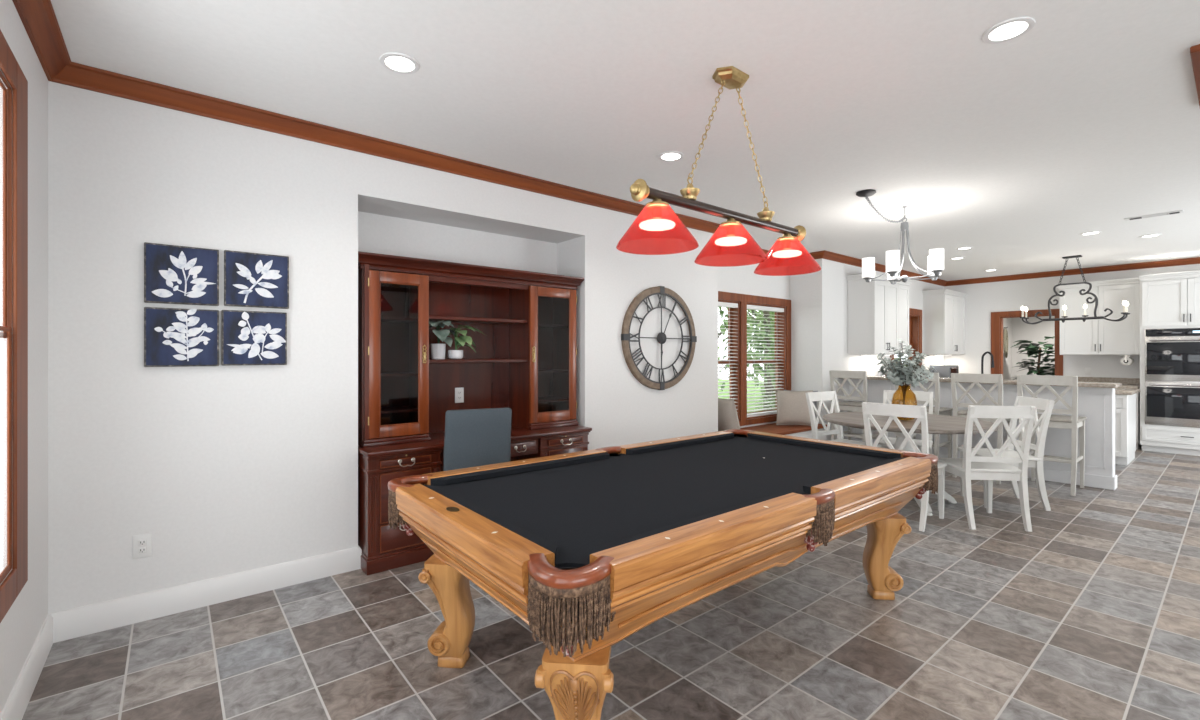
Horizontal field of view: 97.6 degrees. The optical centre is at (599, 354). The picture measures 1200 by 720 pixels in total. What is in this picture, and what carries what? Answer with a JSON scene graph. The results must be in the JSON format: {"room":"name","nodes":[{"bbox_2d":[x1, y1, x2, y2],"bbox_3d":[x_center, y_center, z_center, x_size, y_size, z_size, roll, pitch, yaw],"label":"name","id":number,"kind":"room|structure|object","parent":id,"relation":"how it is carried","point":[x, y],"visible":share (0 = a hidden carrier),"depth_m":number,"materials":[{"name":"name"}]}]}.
{"room":"games hall","nodes":[
{"label":"games hall","id":0,"kind":"room"},
{"bbox_2d":[0,0,47,713],"bbox_3d":[-0.776,-0.010,0.121,0.150,2.740,5.969,0,0,-39],"label":"wall","id":1,"kind":"structure","parent":0,"point":[20,627],"depth_m":2.21,"materials":[{"name":"paint"}]},
{"bbox_2d":[0,30,27,622],"bbox_3d":[-1.765,-0.095,1.444,0.031,1.970,1.590,0,0,-39],"label":"window","id":2,"kind":"structure","parent":1,"relation":"in","point":[14,328],"depth_m":1.92,"materials":[{"name":"brown wood"}]},
{"bbox_2d":[0,545,361,719],"bbox_3d":[-0.313,1.291,0.771,1.390,0.138,6.390,0,0,-39],"label":"baseboard","id":3,"kind":"structure","parent":1,"relation":"attached to","point":[72,623],"depth_m":2.72,"materials":[{"name":"white paint"}]},
{"bbox_2d":[48,81,943,613],"bbox_3d":[1.734,-0.010,6.431,12.020,2.740,0.631,0,0,-39],"label":"wall","id":4,"kind":"structure","parent":0,"point":[231,469],"depth_m":3.03,"materials":[{"name":"paint"}]},
{"bbox_2d":[133,533,151,558],"bbox_3d":[-2.343,0.978,2.688,0.074,0.120,0.009,0,0,-39],"label":"outlet plate","id":5,"kind":"object","parent":4,"relation":"attached to","point":[142,544],"visible":1,"depth_m":2.69,"materials":[{"name":"white plastic"}]},
{"bbox_2d":[138,539,145,545],"bbox_3d":[-2.342,0.958,2.686,0.032,0.030,0.004,0,0,-39],"label":"socket","id":6,"kind":"object","parent":5,"relation":"attached to","point":[141,542],"depth_m":2.68,"materials":[{"name":"white plastic"}]},
{"bbox_2d":[138,547,145,553],"bbox_3d":[-2.342,0.998,2.686,0.032,0.030,0.004,0,0,-39],"label":"socket","id":7,"kind":"object","parent":5,"relation":"attached to","point":[141,550],"depth_m":2.68,"materials":[{"name":"white plastic"}]},
{"bbox_2d":[144,242,218,305],"bbox_3d":[-2.210,-0.422,2.781,0.310,0.306,0.033,0,0,-39],"label":"canvas","id":8,"kind":"object","parent":4,"relation":"attached to","point":[173,274],"visible":1,"depth_m":2.76},
{"bbox_2d":[144,307,218,366],"bbox_3d":[-2.209,-0.093,2.780,0.310,0.308,0.035,0,0,-39],"label":"canvas","id":9,"kind":"object","parent":4,"relation":"attached to","point":[173,337],"visible":1,"depth_m":2.76},
{"bbox_2d":[221,310,286,365],"bbox_3d":[-1.960,-0.095,2.985,0.310,0.306,0.034,0,0,-39],"label":"canvas","id":10,"kind":"object","parent":4,"relation":"attached to","point":[247,337],"visible":1,"depth_m":2.97},
{"bbox_2d":[224,250,288,308],"bbox_3d":[-1.952,-0.425,2.992,0.310,0.306,0.033,0,0,-39],"label":"canvas","id":11,"kind":"object","parent":4,"relation":"attached to","point":[250,279],"visible":1,"depth_m":2.98},
{"bbox_2d":[12,0,1199,285],"bbox_3d":[3.684,-1.337,4.066,11.750,0.084,6.439,0,0,-39],"label":"trim","id":12,"kind":"structure","parent":4,"relation":"attached to","point":[38,18],"depth_m":3.19,"materials":[{"name":"brown wood"}]},
{"bbox_2d":[621,286,696,389],"bbox_3d":[0.594,-0.162,5.055,0.999,0.999,0.054,0,0,-39],"label":"wall clock","id":13,"kind":"object","parent":4,"relation":"attached to","point":[661,338],"visible":1,"depth_m":5.01,"materials":[{"name":"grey wood"}]},
{"bbox_2d":[718,291,743,425],"bbox_3d":[1.358,0.062,6.406,1.093,1.675,0.172,0,0,-39],"label":"window","id":14,"kind":"structure","parent":4,"relation":"in","point":[722,296],"depth_m":6.66,"materials":[{"name":"brown wood"}]},
{"bbox_2d":[718,302,737,409],"bbox_3d":[1.394,0.078,6.398,0.880,1.460,0.056,0,0,-39],"label":"window blind","id":15,"kind":"object","parent":14,"relation":"attached to","point":[720,304],"visible":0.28,"depth_m":6.54,"materials":[{"name":"white plastic"}]},
{"bbox_2d":[744,294,790,425],"bbox_3d":[2.208,0.062,7.100,1.101,1.675,0.172,0,0,-39],"label":"window","id":16,"kind":"structure","parent":4,"relation":"in","point":[784,319],"depth_m":7.32,"materials":[{"name":"brown wood"}]},
{"bbox_2d":[747,305,783,417],"bbox_3d":[2.209,0.078,7.063,0.888,1.460,0.056,0,0,-39],"label":"window blind","id":17,"kind":"object","parent":16,"relation":"attached to","point":[750,307],"visible":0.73,"depth_m":7.04,"materials":[{"name":"white"}]},
{"bbox_2d":[846,273,912,353],"bbox_3d":[4.124,-0.568,7.717,1.290,1.115,0.399,0,0,-39],"label":"upper cabinet","id":18,"kind":"object","parent":4,"relation":"attached to","point":[878,311],"visible":0.8,"depth_m":7.42,"materials":[{"name":"white paint"}]},
{"bbox_2d":[890,308,921,367],"bbox_3d":[5.087,-0.185,8.838,1.280,1.210,0.162,0,0,-39],"label":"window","id":19,"kind":"structure","parent":4,"relation":"in","point":[915,315],"depth_m":9.13,"materials":[{"name":"brown wood"}]},
{"bbox_2d":[922,289,966,353],"bbox_3d":[6.189,-0.568,9.422,1.085,1.115,0.369,0,0,-39],"label":"upper cabinet","id":20,"kind":"object","parent":4,"relation":"attached to","point":[943,309],"visible":1,"depth_m":9.17,"materials":[{"name":"white paint"}]},
{"bbox_2d":[22,446,1199,719],"bbox_3d":[4.745,1.420,4.940,14.800,0.120,6.750,0,0,-39],"label":"floor","id":21,"kind":"structure","parent":0,"point":[1092,612],"depth_m":2.48,"materials":[{"name":"tile"}]},
{"bbox_2d":[358,425,591,575],"bbox_3d":[-0.927,0.980,3.997,1.760,0.760,0.575,0,0,-39],"label":"desk","id":22,"kind":"object","parent":21,"relation":"on","point":[384,548],"visible":0.44,"depth_m":3.39,"materials":[{"name":"brown wood"}]},
{"bbox_2d":[358,251,583,447],"bbox_3d":[-0.965,-0.031,4.079,1.820,1.262,0.400,0,0,-39],"label":"hutch","id":23,"kind":"object","parent":22,"relation":"on","point":[524,362],"visible":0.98,"depth_m":4.09,"materials":[{"name":"brown wood"}]},
{"bbox_2d":[381,317,417,322],"bbox_3d":[-1.501,-0.251,3.711,0.395,0.018,0.268,0,0,-39],"label":"shelf","id":24,"kind":"object","parent":23,"relation":"attached to","point":[383,319],"depth_m":3.68,"materials":[{"name":"brown wood"}]},
{"bbox_2d":[381,372,417,376],"bbox_3d":[-1.501,0.139,3.711,0.395,0.018,0.268,0,0,-39],"label":"shelf","id":25,"kind":"object","parent":23,"relation":"attached to","point":[383,374],"depth_m":3.69,"materials":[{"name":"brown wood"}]},
{"bbox_2d":[381,406,417,413],"bbox_3d":[-1.501,0.389,3.711,0.395,0.018,0.268,0,0,-39],"label":"shelf","id":26,"kind":"object","parent":23,"relation":"attached to","point":[384,409],"depth_m":3.70,"materials":[{"name":"brown wood"}]},
{"bbox_2d":[429,320,455,358],"bbox_3d":[-1.189,-0.112,3.857,0.240,0.288,0.351,0,0,-10],"label":"potted plant","id":27,"kind":"object","parent":23,"relation":"on","point":[437,350],"visible":0.95,"depth_m":3.85,"materials":[{"name":"green plant"}]},
{"bbox_2d":[455,387,463,402],"bbox_3d":[-1.121,0.320,4.188,0.074,0.120,0.009,0,0,-39],"label":"outlet plate","id":28,"kind":"object","parent":23,"relation":"attached to","point":[459,392],"visible":1,"depth_m":4.18,"materials":[{"name":"white plastic"}]},
{"bbox_2d":[448,325,484,358],"bbox_3d":[-1.060,-0.096,3.989,0.310,0.257,0.247,0,0,22],"label":"potted plant","id":29,"kind":"object","parent":23,"relation":"on","point":[452,354],"visible":0.97,"depth_m":3.94,"materials":[{"name":"green plant"}]},
{"bbox_2d":[429,315,526,324],"bbox_3d":[-1.000,-0.270,4.101,0.825,0.026,0.298,0,0,-39],"label":"shelf","id":30,"kind":"object","parent":23,"relation":"attached to","point":[455,320],"depth_m":4.11,"materials":[{"name":"brown wood"}]},
{"bbox_2d":[429,359,526,362],"bbox_3d":[-1.000,0.046,4.101,0.825,0.026,0.298,0,0,-39],"label":"shelf","id":31,"kind":"object","parent":23,"relation":"attached to","point":[430,360],"depth_m":3.97,"materials":[{"name":"brown wood"}]},
{"bbox_2d":[538,324,568,327],"bbox_3d":[-0.509,-0.251,4.521,0.423,0.018,0.268,0,0,-39],"label":"shelf","id":32,"kind":"object","parent":23,"relation":"attached to","point":[539,325],"depth_m":4.48,"materials":[{"name":"brown wood"}]},
{"bbox_2d":[538,369,568,372],"bbox_3d":[-0.509,0.139,4.521,0.423,0.018,0.268,0,0,-39],"label":"shelf","id":33,"kind":"object","parent":23,"relation":"attached to","point":[539,370],"depth_m":4.49,"materials":[{"name":"brown wood"}]},
{"bbox_2d":[538,397,568,402],"bbox_3d":[-0.509,0.389,4.521,0.423,0.018,0.268,0,0,-39],"label":"shelf","id":34,"kind":"object","parent":23,"relation":"attached to","point":[540,399],"depth_m":4.53,"materials":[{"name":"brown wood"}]},
{"bbox_2d":[444,408,511,470],"bbox_3d":[-0.847,0.852,3.493,0.416,1.017,0.485,0,0,-25],"label":"upholstered chair","id":35,"kind":"object","parent":21,"relation":"on","point":[473,437],"visible":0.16,"depth_m":3.29,"materials":[{"name":"fabric"}]},
{"bbox_2d":[388,429,937,719],"bbox_3d":[0.468,0.959,2.644,2.603,0.802,1.412,0,0,-39],"label":"pool table","id":36,"kind":"object","parent":21,"relation":"on","point":[590,549],"visible":1,"depth_m":2.02,"materials":[{"name":"brown wood"}]},
{"bbox_2d":[422,484,556,559],"bbox_3d":[-0.438,0.583,1.905,0.049,0.038,1.034,0,0,-39],"label":"cushion","id":37,"kind":"object","parent":36,"relation":"on","point":[539,542],"depth_m":1.78,"materials":[{"name":"black fabric"}]},
{"bbox_2d":[431,452,609,485],"bbox_3d":[-0.352,0.583,2.703,1.047,0.038,0.049,0,0,-39],"label":"cushion","id":38,"kind":"object","parent":36,"relation":"on","point":[466,477],"depth_m":2.64,"materials":[{"name":"black fabric"}]},
{"bbox_2d":[626,433,733,454],"bbox_3d":[0.575,0.583,3.460,1.047,0.038,0.049,0,0,-39],"label":"cushion","id":39,"kind":"object","parent":36,"relation":"on","point":[707,439],"depth_m":3.39,"materials":[{"name":"black fabric"}]},
{"bbox_2d":[591,493,788,553],"bbox_3d":[0.362,0.583,1.828,1.047,0.038,0.049,0,0,-39],"label":"cushion","id":40,"kind":"object","parent":36,"relation":"on","point":[656,532],"depth_m":1.75,"materials":[{"name":"black fabric"}]},
{"bbox_2d":[747,433,900,458],"bbox_3d":[1.374,0.583,3.384,0.049,0.038,1.034,0,0,-39],"label":"cushion","id":41,"kind":"object","parent":36,"relation":"on","point":[862,451],"depth_m":3.31,"materials":[{"name":"black fabric"}]},
{"bbox_2d":[803,457,906,493],"bbox_3d":[1.289,0.583,2.585,1.047,0.038,0.049,0,0,-39],"label":"cushion","id":42,"kind":"object","parent":36,"relation":"on","point":[809,488],"depth_m":2.46,"materials":[{"name":"black fabric"}]},
{"bbox_2d":[740,423,826,440],"bbox_3d":[2.004,1.143,6.485,2.200,0.435,0.562,0,0,-39],"label":"bench","id":43,"kind":"object","parent":21,"relation":"on","point":[805,431],"visible":0.04,"depth_m":6.61,"materials":[{"name":"brown paint"}]},
{"bbox_2d":[718,398,739,430],"bbox_3d":[1.403,0.695,5.871,0.183,0.445,0.463,0,0,-18],"label":"throw pillow","id":44,"kind":"object","parent":43,"relation":"on","point":[728,419],"visible":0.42,"depth_m":5.73,"materials":[{"name":"beige fabric"}]},
{"bbox_2d":[775,390,812,425],"bbox_3d":[2.540,0.688,6.850,0.472,0.455,0.190,0,0,15],"label":"throw pillow","id":45,"kind":"object","parent":43,"relation":"on","point":[792,406],"visible":0.77,"depth_m":6.80,"materials":[{"name":"beige fabric"}]},
{"bbox_2d":[784,390,817,416],"bbox_3d":[2.709,0.700,7.117,0.448,0.442,0.145,0,0,33],"label":"throw pillow","id":46,"kind":"object","parent":43,"relation":"on","point":[814,402],"visible":0.06,"depth_m":7.01,"materials":[{"name":"grey fabric"}]},
{"bbox_2d":[805,391,881,446],"bbox_3d":[2.492,0.878,5.386,0.465,0.975,0.552,0,0,-31],"label":"dining chair","id":47,"kind":"object","parent":21,"relation":"on","point":[824,395],"visible":0.54,"depth_m":5.53,"materials":[{"name":"white paint"}]},
{"bbox_2d":[829,370,880,441],"bbox_3d":[3.380,0.782,6.923,0.531,1.160,0.465,0,0,-39],"label":"bar stool","id":48,"kind":"object","parent":21,"relation":"on","point":[849,406],"visible":0.48,"depth_m":6.79,"materials":[{"name":"beige paint"}]},
{"bbox_2d":[862,402,946,531],"bbox_3d":[2.530,0.878,4.358,0.552,0.975,0.465,0,0,-41],"label":"dining chair","id":49,"kind":"object","parent":21,"relation":"on","point":[894,411],"visible":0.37,"depth_m":4.18,"materials":[{"name":"white paint"}]},
{"bbox_2d":[878,390,932,453],"bbox_3d":[3.206,0.878,5.499,0.465,0.975,0.552,0,0,34],"label":"dining chair","id":50,"kind":"object","parent":21,"relation":"on","point":[887,394],"visible":0.32,"depth_m":5.63,"materials":[{"name":"white paint"}]},
{"bbox_2d":[823,412,998,515],"bbox_3d":[2.831,0.980,4.881,1.400,0.760,1.400,0,0,-39],"label":"dining table","id":51,"kind":"object","parent":21,"relation":"on","point":[937,424],"visible":0.43,"depth_m":4.73,"materials":[{"name":"grey wood"}]},
{"bbox_3d":[2.819,0.440,4.864,0.210,0.320,0.210,0,0,-39],"label":"vase","id":52,"kind":"object","parent":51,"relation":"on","visible":0},
{"bbox_2d":[876,339,936,417],"bbox_3d":[2.837,0.219,4.875,0.496,0.732,0.603,0,0,32],"label":"bunch","id":53,"kind":"object","parent":52,"relation":"in","point":[897,374],"visible":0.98,"depth_m":4.80,"materials":[{"name":"green"}]},
{"bbox_2d":[895,373,952,457],"bbox_3d":[3.889,0.782,6.299,0.531,1.160,0.465,0,0,-39],"label":"bar stool","id":54,"kind":"object","parent":21,"relation":"on","point":[937,409],"visible":0.46,"depth_m":6.08,"materials":[{"name":"beige paint"}]},
{"bbox_2d":[844,379,1116,489],"bbox_3d":[4.363,0.844,6.391,0.176,1.032,2.754,0,0,-39],"label":"breakfast bar","id":55,"kind":"object","parent":21,"relation":"on","point":[1096,404],"visible":0.41,"depth_m":5.60,"materials":[{"name":"grey paint"}]},
{"bbox_2d":[839,375,1121,387],"bbox_3d":[4.354,0.308,6.368,0.400,0.040,2.778,0,0,-39],"label":"countertop","id":56,"kind":"structure","parent":55,"relation":"on","point":[1011,382],"depth_m":5.67,"materials":[{"name":"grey stone"}]},
{"bbox_2d":[951,373,1010,483],"bbox_3d":[4.262,0.782,5.842,0.531,1.160,0.465,0,0,-39],"label":"bar stool","id":57,"kind":"object","parent":21,"relation":"on","point":[956,378],"visible":0.51,"depth_m":5.70,"materials":[{"name":"beige paint"}]},
{"bbox_2d":[938,405,1035,531],"bbox_3d":[3.132,0.878,4.306,0.465,0.975,0.552,0,0,7],"label":"dining chair","id":58,"kind":"object","parent":21,"relation":"on","point":[970,467],"visible":0.92,"depth_m":4.11,"materials":[{"name":"white paint"}]},
{"bbox_2d":[958,396,1054,510],"bbox_3d":[3.711,0.878,4.829,0.552,0.975,0.465,0,0,9],"label":"dining chair","id":59,"kind":"object","parent":21,"relation":"on","point":[1036,462],"visible":0.59,"depth_m":4.65,"materials":[{"name":"white paint"}]},
{"bbox_2d":[1011,336,1054,379],"bbox_3d":[8.354,0.500,9.934,0.942,1.721,0.960,0,0,-39],"label":"potted tree","id":60,"kind":"object","parent":21,"relation":"on","point":[1033,347],"visible":0.6,"depth_m":9.96,"materials":[{"name":"green plant"}]},
{"bbox_2d":[1017,375,1086,495],"bbox_3d":[4.635,0.782,5.385,0.531,1.160,0.465,0,0,-39],"label":"bar stool","id":61,"kind":"object","parent":21,"relation":"on","point":[1073,422],"visible":0.62,"depth_m":5.20,"materials":[{"name":"beige paint"}]},
{"bbox_2d":[1115,394,1135,464],"bbox_3d":[6.185,0.923,7.303,0.820,0.874,1.710,0,0,-39],"label":"kitchen cabinet","id":62,"kind":"object","parent":21,"relation":"on","point":[1125,405],"visible":0.17,"depth_m":6.47,"materials":[{"name":"white paint"}]},
{"bbox_2d":[1115,388,1140,394],"bbox_3d":[6.205,0.466,7.319,0.850,0.040,1.790,0,0,-39],"label":"island countertop","id":63,"kind":"structure","parent":62,"relation":"on","point":[1121,391],"depth_m":6.54,"materials":[{"name":"brown stone"}]},
{"bbox_2d":[981,351,993,373],"bbox_3d":[5.710,0.196,7.740,0.092,0.499,0.168,0,0,-39],"label":"kitchen faucet","id":64,"kind":"object","parent":63,"relation":"on","point":[985,353],"visible":0.77,"depth_m":7.74,"materials":[{"name":"black metal"}]},
{"bbox_2d":[1136,388,1141,449],"bbox_3d":[7.615,0.923,8.018,0.660,0.874,0.900,0,0,-39],"label":"base cabinet","id":65,"kind":"object","parent":21,"relation":"on","point":[1138,445],"visible":0.03,"depth_m":7.51,"materials":[{"name":"white paint"}]},
{"bbox_2d":[1078,377,1139,388],"bbox_3d":[7.622,0.418,8.030,0.634,0.136,0.907,0,0,-39],"label":"countertop","id":66,"kind":"structure","parent":65,"relation":"on","point":[1129,383],"depth_m":8.06,"materials":[{"name":"brown stone"}]},
{"bbox_2d":[1139,270,1199,455],"bbox_3d":[8.177,0.117,7.290,0.710,2.485,0.900,0,0,-39],"label":"tall cabinet","id":67,"kind":"object","parent":21,"relation":"on","point":[1167,300],"visible":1,"depth_m":7.23,"materials":[{"name":"white paint"}]},
{"bbox_2d":[1145,328,1199,427],"bbox_3d":[7.904,0.305,7.066,0.096,1.340,0.800,0,0,-39],"label":"double oven","id":68,"kind":"object","parent":67,"relation":"in","point":[1172,355],"visible":1,"depth_m":7.17,"materials":[{"name":"silver metal"}]},
{"bbox_3d":[6.211,0.923,9.259,1.255,0.874,0.649,0,0,-39],"label":"base cabinet","id":69,"kind":"object","parent":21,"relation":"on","visible":0},
{"bbox_3d":[5.227,0.418,8.472,3.784,0.135,0.623,0,0,-39],"label":"countertop","id":70,"kind":"structure","parent":69,"relation":"on","visible":0},
{"bbox_2d":[874,368,883,375],"bbox_3d":[4.001,0.318,7.527,0.132,0.255,0.132,0,0,-39],"label":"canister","id":71,"kind":"object","parent":70,"relation":"on","point":[876,373],"visible":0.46,"depth_m":7.49,"materials":[{"name":"white ceramic"}]},
{"bbox_2d":[930,365,958,377],"bbox_3d":[5.901,0.311,8.980,0.440,0.270,0.332,0,0,-39],"label":"toaster oven","id":72,"kind":"object","parent":70,"relation":"on","point":[944,371],"visible":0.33,"depth_m":8.83,"materials":[{"name":"grey metal"}]},
{"bbox_2d":[51,0,1199,280],"bbox_3d":[4.745,-1.440,4.940,14.800,0.120,6.750,0,0,-39],"label":"ceiling","id":73,"kind":"structure","parent":0,"point":[1087,119],"depth_m":2.80,"materials":[{"name":"paint"}]},
{"bbox_2d":[379,52,419,73],"bbox_3d":[-0.945,-1.375,2.481,0.180,0.008,0.180,0,0,-39],"label":"recessed light","id":74,"kind":"object","parent":73,"relation":"in","point":[401,63],"visible":1,"depth_m":2.47,"materials":[{"name":"white paint"}]},
{"bbox_2d":[658,151,683,161],"bbox_3d":[0.492,-1.375,3.641,0.180,0.008,0.180,0,0,-39],"label":"recessed light","id":75,"kind":"object","parent":73,"relation":"in","point":[669,156],"visible":1,"depth_m":3.63,"materials":[{"name":"white paint"}]},
{"bbox_2d":[630,66,805,257],"bbox_3d":[0.642,-0.922,2.590,1.374,0.914,0.354,0,0,-39],"label":"lamp","id":76,"kind":"object","parent":73,"relation":"hanging from","point":[730,77],"visible":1,"depth_m":2.53,"materials":[{"name":"gold metal"}]},
{"bbox_2d":[653,207,661,218],"bbox_3d":[0.247,-0.613,2.267,0.040,0.045,0.040,0,0,-39],"label":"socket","id":77,"kind":"object","parent":76,"relation":"attached to","point":[657,211],"depth_m":2.25,"materials":[{"name":"red glass"}]},
{"bbox_2d":[727,226,734,235],"bbox_3d":[0.646,-0.613,2.593,0.040,0.045,0.040,0,0,-39],"label":"socket","id":78,"kind":"object","parent":76,"relation":"attached to","point":[730,229],"depth_m":2.58,"materials":[{"name":"red glass"}]},
{"bbox_2d":[783,240,790,248],"bbox_3d":[1.037,-0.613,2.912,0.040,0.045,0.040,0,0,-39],"label":"socket","id":79,"kind":"object","parent":76,"relation":"attached to","point":[786,243],"depth_m":2.90,"materials":[{"name":"red glass"}]},
{"bbox_2d":[856,189,943,284],"bbox_3d":[2.643,-1.027,4.720,1.109,0.704,0.680,0,0,-39],"label":"chandelier","id":80,"kind":"object","parent":73,"relation":"hanging from","point":[935,260],"visible":1,"depth_m":4.76,"materials":[{"name":"grey metal"}]},
{"bbox_2d":[956,247,972,249],"bbox_3d":[4.701,-1.375,6.771,0.180,0.008,0.180,0,0,-39],"label":"recessed light","id":81,"kind":"object","parent":73,"relation":"in","point":[960,248],"visible":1,"depth_m":6.78,"materials":[{"name":"white paint"}]},
{"bbox_2d":[982,17,1035,43],"bbox_3d":[1.733,-1.375,2.229,0.180,0.008,0.180,0,0,-39],"label":"recessed light","id":82,"kind":"object","parent":73,"relation":"in","point":[1013,28],"visible":1,"depth_m":2.22,"materials":[{"name":"white paint"}]},
{"bbox_2d":[1020,255,1129,323],"bbox_3d":[6.628,-0.914,7.361,0.352,0.931,1.130,0,0,-39],"label":"chandelier","id":83,"kind":"object","parent":73,"relation":"hanging from","point":[1084,317],"visible":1,"depth_m":7.32,"materials":[{"name":"grey metal"}]},
{"bbox_2d":[1080,231,1100,234],"bbox_3d":[5.550,-1.375,5.939,0.180,0.008,0.180,0,0,-39],"label":"recessed light","id":84,"kind":"object","parent":73,"relation":"in","point":[1092,232],"visible":1,"depth_m":5.93,"materials":[{"name":"white paint"}]},
{"bbox_2d":[1140,234,1161,237],"bbox_3d":[6.357,-1.375,6.063,0.180,0.008,0.180,0,0,-39],"label":"recessed light","id":85,"kind":"object","parent":73,"relation":"in","point":[1149,235],"visible":1,"depth_m":6.04,"materials":[{"name":"white paint"}]},
{"bbox_2d":[1124,210,1183,220],"bbox_3d":[5.459,-1.374,5.180,0.120,0.010,0.400,0,0,-39],"label":"ceiling vent","id":86,"kind":"object","parent":73,"relation":"in","point":[1179,211],"visible":1,"depth_m":5.16,"materials":[{"name":"white metal"}]},
{"bbox_2d":[1158,254,1175,256],"bbox_3d":[7.864,-1.375,7.282,0.180,0.008,0.180,0,0,-39],"label":"recessed light","id":87,"kind":"object","parent":73,"relation":"in","point":[1169,255],"visible":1,"depth_m":7.26,"materials":[{"name":"white paint"}]},
{"bbox_2d":[1190,44,1199,106],"bbox_3d":[3.225,-1.365,2.311,0.860,0.030,0.800,0,0,-39],"label":"attic hatch","id":88,"kind":"object","parent":73,"relation":"attached to","point":[1194,50],"visible":1,"depth_m":2.44,"materials":[{"name":"brown wood"}]},
{"bbox_2d":[1003,316,1054,379],"bbox_3d":[8.474,-0.010,9.481,2.280,2.740,3.169,0,0,-39],"label":"wall","id":89,"kind":"structure","parent":0,"point":[1017,329],"depth_m":10.75,"materials":[{"name":"grey paint"}]},
{"bbox_2d":[1003,327,1007,357],"bbox_3d":[8.155,-0.253,10.555,0.254,0.628,0.063,0,0,-39],"label":"rope coil","id":90,"kind":"object","parent":89,"relation":"hanging from","point":[1005,336],"visible":1,"depth_m":10.52,"materials":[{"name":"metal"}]},
{"bbox_2d":[944,264,1199,377],"bbox_3d":[8.430,-0.010,7.637,0.120,2.740,5.969,0,0,-39],"label":"wall","id":91,"kind":"structure","parent":0,"point":[981,299],"depth_m":9.02,"materials":[{"name":"paint"}]},
{"bbox_2d":[991,309,1062,375],"bbox_3d":[7.306,0.300,8.996,0.142,2.120,0.975,0,0,-39],"label":"door frame","id":92,"kind":"structure","parent":91,"relation":"in","point":[996,317],"depth_m":9.22,"materials":[{"name":"brown wood"}]},
{"bbox_2d":[1085,368,1090,374],"bbox_3d":[7.769,0.260,8.358,0.009,0.120,0.074,0,0,-39],"label":"outlet plate","id":93,"kind":"object","parent":91,"relation":"attached to","point":[1087,370],"visible":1,"depth_m":8.36,"materials":[{"name":"white plastic"}]},
{"bbox_2d":[1055,278,1139,354],"bbox_3d":[7.700,-0.562,8.120,0.400,1.125,0.950,0,0,-39],"label":"upper cabinet","id":94,"kind":"object","parent":91,"relation":"attached to","point":[1091,336],"visible":0.82,"depth_m":7.95,"materials":[{"name":"white paint"}]},
{"bbox_2d":[1120,355,1133,364],"bbox_3d":[7.846,0.076,7.813,0.298,0.152,0.120,0,0,-39],"label":"paper towel roll","id":95,"kind":"object","parent":94,"relation":"attached to","point":[1127,360],"visible":1,"depth_m":7.74,"materials":[{"name":"white paper"}]},
{"label":"outside","id":96,"kind":"structure","parent":0,"visible":0},
{"bbox_2d":[718,379,774,412],"bbox_3d":[-7.812,1.785,22.217,44.000,0.150,35.700,0,0,-39],"label":"ground","id":97,"kind":"structure","parent":96,"point":[726,383],"depth_m":23.32,"materials":[{"name":"green plant"}]},
{"bbox_2d":[718,307,774,395],"bbox_3d":[2.404,-0.951,11.468,3.034,5.334,3.554,0,0,-39],"label":"tree","id":98,"kind":"object","parent":97,"relation":"on","point":[760,347],"visible":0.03,"depth_m":11.04,"materials":[{"name":"green plant"}]},
{"bbox_2d":[718,308,774,394],"bbox_3d":[6.675,-1.428,19.897,5.383,6.285,5.169,0,0,-39],"label":"tree","id":99,"kind":"object","parent":97,"relation":"on","point":[719,308],"visible":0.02,"depth_m":19.91,"materials":[{"name":"green plant"}]},
{"bbox_2d":[724,310,774,409],"bbox_3d":[4.746,-1.154,14.146,4.355,5.739,4.358,0,0,-39],"label":"tree","id":100,"kind":"object","parent":97,"relation":"on","point":[769,330],"visible":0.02,"depth_m":14.25,"materials":[{"name":"green plant"}]},
{"bbox_2d":[755,393,774,411],"bbox_3d":[4.067,1.249,11.439,1.477,1.107,1.464,0,0,-39],"label":"shrub","id":101,"kind":"object","parent":97,"relation":"on","point":[772,393],"visible":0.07,"depth_m":11.58,"materials":[{"name":"green plant"}]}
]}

